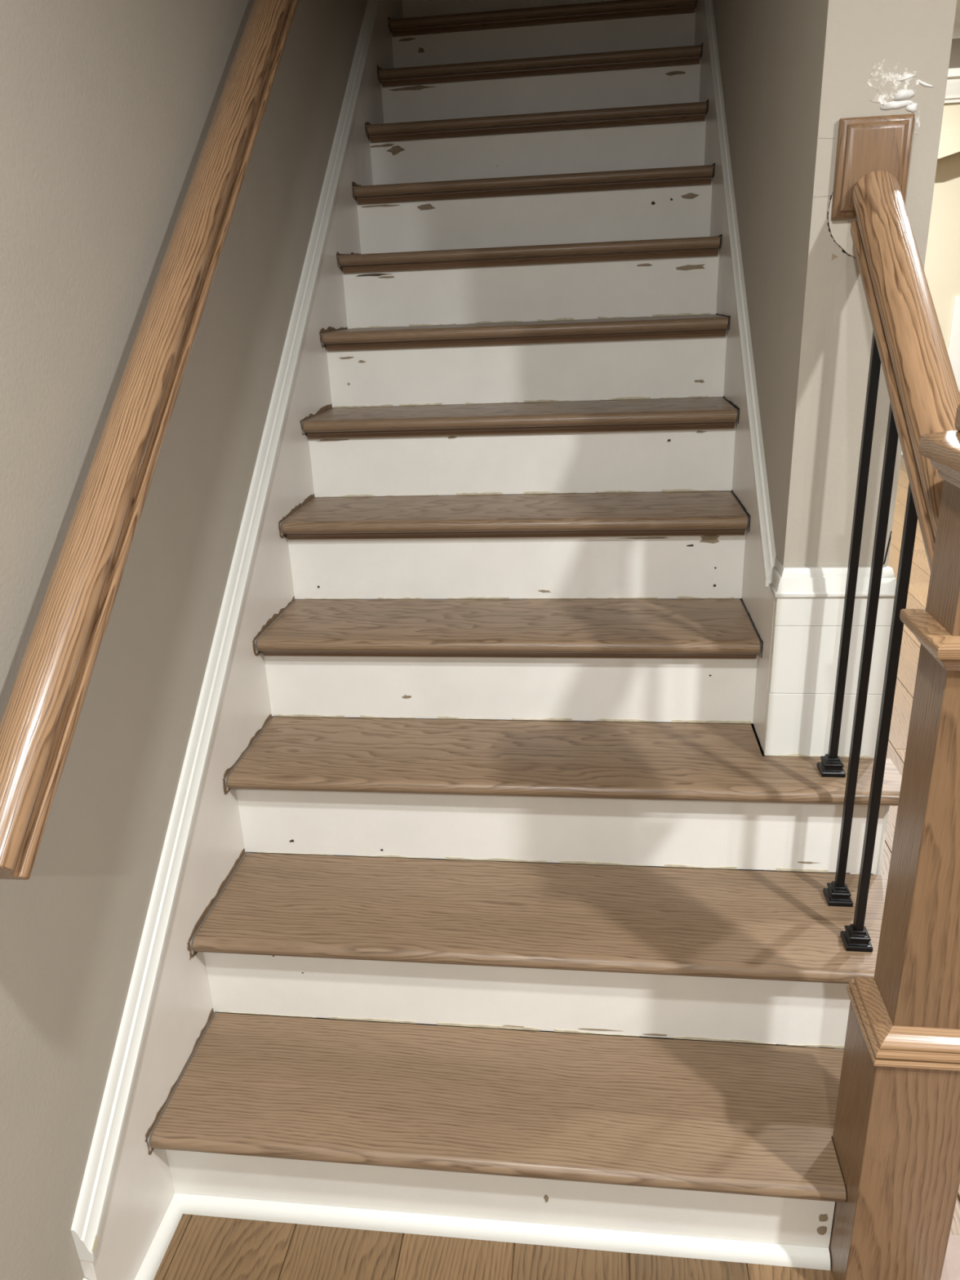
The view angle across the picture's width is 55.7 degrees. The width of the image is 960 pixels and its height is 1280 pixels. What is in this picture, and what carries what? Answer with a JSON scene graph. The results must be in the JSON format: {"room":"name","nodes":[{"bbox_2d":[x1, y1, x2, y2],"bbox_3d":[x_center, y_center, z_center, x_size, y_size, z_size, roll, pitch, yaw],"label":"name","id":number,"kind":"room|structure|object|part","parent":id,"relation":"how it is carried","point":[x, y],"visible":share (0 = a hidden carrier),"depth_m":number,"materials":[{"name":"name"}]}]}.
{"room":"home staircase","nodes":[
{"label":"home staircase","id":0,"kind":"room"},
{"bbox_2d":[0,0,367,1279],"bbox_3d":[-0.618,-1.736,1.266,0.140,5.200,10.600,0,21,7],"label":"wall","id":1,"kind":"structure","parent":0,"point":[108,108],"depth_m":1.33,"materials":[{"name":"beige paint"}]},
{"bbox_2d":[0,0,298,879],"bbox_3d":[-0.412,-1.516,1.963,0.097,2.640,3.154,0,21,7],"label":"handrail","id":2,"kind":"object","parent":1,"relation":"attached to","point":[40,717],"visible":1,"depth_m":1.22,"materials":[{"name":"brown wood"}]},
{"bbox_2d":[153,454,959,1279],"bbox_3d":[2.785,0.515,2.450,6.900,0.120,12.000,0,21,7],"label":"floor","id":3,"kind":"structure","parent":0,"point":[201,1247],"depth_m":1.43,"materials":[{"name":"brown wood"}]},
{"bbox_2d":[71,0,902,1279],"bbox_3d":[0.187,-0.940,2.116,1.253,3.046,3.800,0,21,7],"label":"staircase","id":4,"kind":"structure","parent":3,"relation":"on","point":[465,918],"depth_m":1.77,"materials":[{"name":"brown wood"}]},
{"bbox_3d":[-0.535,1.039,1.241,0.019,0.022,0.599,0,21,7],"label":"shoe moulding","id":5,"kind":"part","parent":4,"relation":"part of","materials":[{"name":"white paint"}]},
{"bbox_3d":[-0.404,-1.088,2.341,0.023,2.879,3.417,0,21,7],"label":"cap moulding","id":6,"kind":"part","parent":4,"relation":"part of","materials":[{"name":"white paint"}]},
{"bbox_3d":[0.010,0.938,1.446,1.049,0.022,0.019,0,21,7],"label":"shoe moulding","id":7,"kind":"part","parent":4,"relation":"part of","materials":[{"name":"white paint"}]},
{"bbox_3d":[0.644,-1.567,2.487,0.016,2.170,2.558,0,21,7],"label":"cap moulding","id":8,"kind":"part","parent":4,"relation":"part of","materials":[{"name":"white paint"}]},
{"bbox_2d":[817,330,880,777],"bbox_3d":[0.617,-0.166,1.491,0.041,0.864,0.041,0,21,7],"label":"baluster","id":9,"kind":"object","parent":4,"relation":"on","point":[831,765],"visible":0.94,"depth_m":1.50,"materials":[{"name":"black metal"}]},
{"bbox_2d":[822,401,898,906],"bbox_3d":[0.611,0.009,1.433,0.041,0.959,0.041,0,21,7],"label":"baluster","id":10,"kind":"object","parent":4,"relation":"on","point":[837,893],"visible":0.95,"depth_m":1.44,"materials":[{"name":"black metal"}]},
{"bbox_2d":[840,482,917,951],"bbox_3d":[0.601,0.095,1.341,0.041,0.864,0.041,0,21,7],"label":"baluster","id":11,"kind":"object","parent":4,"relation":"on","point":[855,937],"visible":0.94,"depth_m":1.35,"materials":[{"name":"black metal"}]},
{"bbox_3d":[0.720,0.587,1.561,0.013,0.541,0.492,0,21,7],"label":"panel","id":12,"kind":"part","parent":4,"relation":"part of","materials":[{"name":"white paint"}]},
{"bbox_2d":[828,404,959,1279],"bbox_3d":[0.570,0.356,1.148,0.139,1.276,0.139,0,21,7],"label":"newel post","id":13,"kind":"object","parent":3,"relation":"on","point":[895,1140],"visible":0.98,"depth_m":1.15,"materials":[{"name":"brown wood"}]},
{"bbox_2d":[831,113,959,570],"bbox_3d":[0.566,-0.410,1.195,0.104,0.574,0.542,0,21,7],"label":"handrail","id":14,"kind":"object","parent":13,"relation":"attached to","point":[873,155],"visible":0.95,"depth_m":1.23,"materials":[{"name":"brown wood"}]},
{"bbox_3d":[0.576,0.497,1.202,0.139,0.046,0.139,0,21,7],"label":"moulding","id":15,"kind":"part","parent":13,"relation":"part of","materials":[{"name":"brown wood"}]},
{"bbox_2d":[940,1234,959,1279],"bbox_3d":[0.991,1.050,1.068,0.710,0.001,0.674,0,21,7],"label":"paper","id":16,"kind":"object","parent":3,"relation":"on","point":[951,1268],"visible":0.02,"depth_m":1.38,"materials":[{"name":"white paper"}]},
{"bbox_2d":[712,0,956,873],"bbox_3d":[0.875,-2.650,3.515,0.176,5.200,5.428,0,21,7],"label":"wall","id":17,"kind":"structure","parent":0,"point":[791,69],"depth_m":1.51,"materials":[{"name":"beige paint"}]},
{"bbox_2d":[762,556,896,758],"bbox_3d":[0.632,0.033,1.674,0.208,0.364,0.095,0,21,7],"label":"baseboard","id":18,"kind":"structure","parent":17,"relation":"attached to","point":[809,604],"depth_m":1.63,"materials":[{"name":"white paint"}]},
{"bbox_3d":[0.633,0.154,1.685,0.200,0.127,0.021,0,21,7],"label":"board","id":19,"kind":"part","parent":18,"relation":"part of","materials":[{"name":"white paint"}]},
{"bbox_3d":[0.629,0.033,1.639,0.199,0.131,0.020,0,21,7],"label":"board","id":20,"kind":"part","parent":18,"relation":"part of","materials":[{"name":"white paint"}]},
{"bbox_3d":[0.625,-0.054,1.606,0.200,0.054,0.021,0,21,7],"label":"board","id":21,"kind":"part","parent":18,"relation":"part of","materials":[{"name":"white paint"}]},
{"bbox_2d":[924,151,959,351],"bbox_3d":[4.144,-3.114,7.130,5.404,3.250,0.140,0,21,7],"label":"wall","id":22,"kind":"structure","parent":0,"point":[942,260],"depth_m":7.12,"materials":[{"name":"beige paint"}]},
{"bbox_2d":[937,67,959,159],"bbox_3d":[4.159,-3.831,6.569,1.840,0.555,0.360,0,21,7],"label":"hood","id":23,"kind":"object","parent":22,"relation":"attached to","point":[949,140],"visible":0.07,"depth_m":6.64,"materials":[{"name":"white paint"}]},
{"bbox_3d":[4.152,-4.000,6.506,1.840,0.195,0.360,0,21,7],"label":"cornice","id":24,"kind":"part","parent":23,"relation":"part of","materials":[{"name":"white paint"}]},
{"bbox_2d":[947,296,959,393],"bbox_3d":[3.874,-2.151,7.442,0.130,1.250,0.030,0,21,7],"label":"trim","id":25,"kind":"structure","parent":22,"relation":"attached to","point":[953,348],"depth_m":7.34,"materials":[{"name":"white paint"}]},
{"bbox_2d":[948,38,959,68],"bbox_3d":[4.984,-4.237,6.510,3.570,0.319,0.012,0,21,7],"label":"trim","id":26,"kind":"structure","parent":22,"relation":"attached to","point":[954,60],"depth_m":6.67,"materials":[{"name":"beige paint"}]},
{"bbox_2d":[951,0,959,39],"bbox_3d":[4.065,-4.472,6.457,5.384,0.229,0.160,0,21,7],"label":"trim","id":27,"kind":"structure","parent":22,"relation":"attached to","point":[956,33],"depth_m":6.57,"materials":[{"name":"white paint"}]}
]}

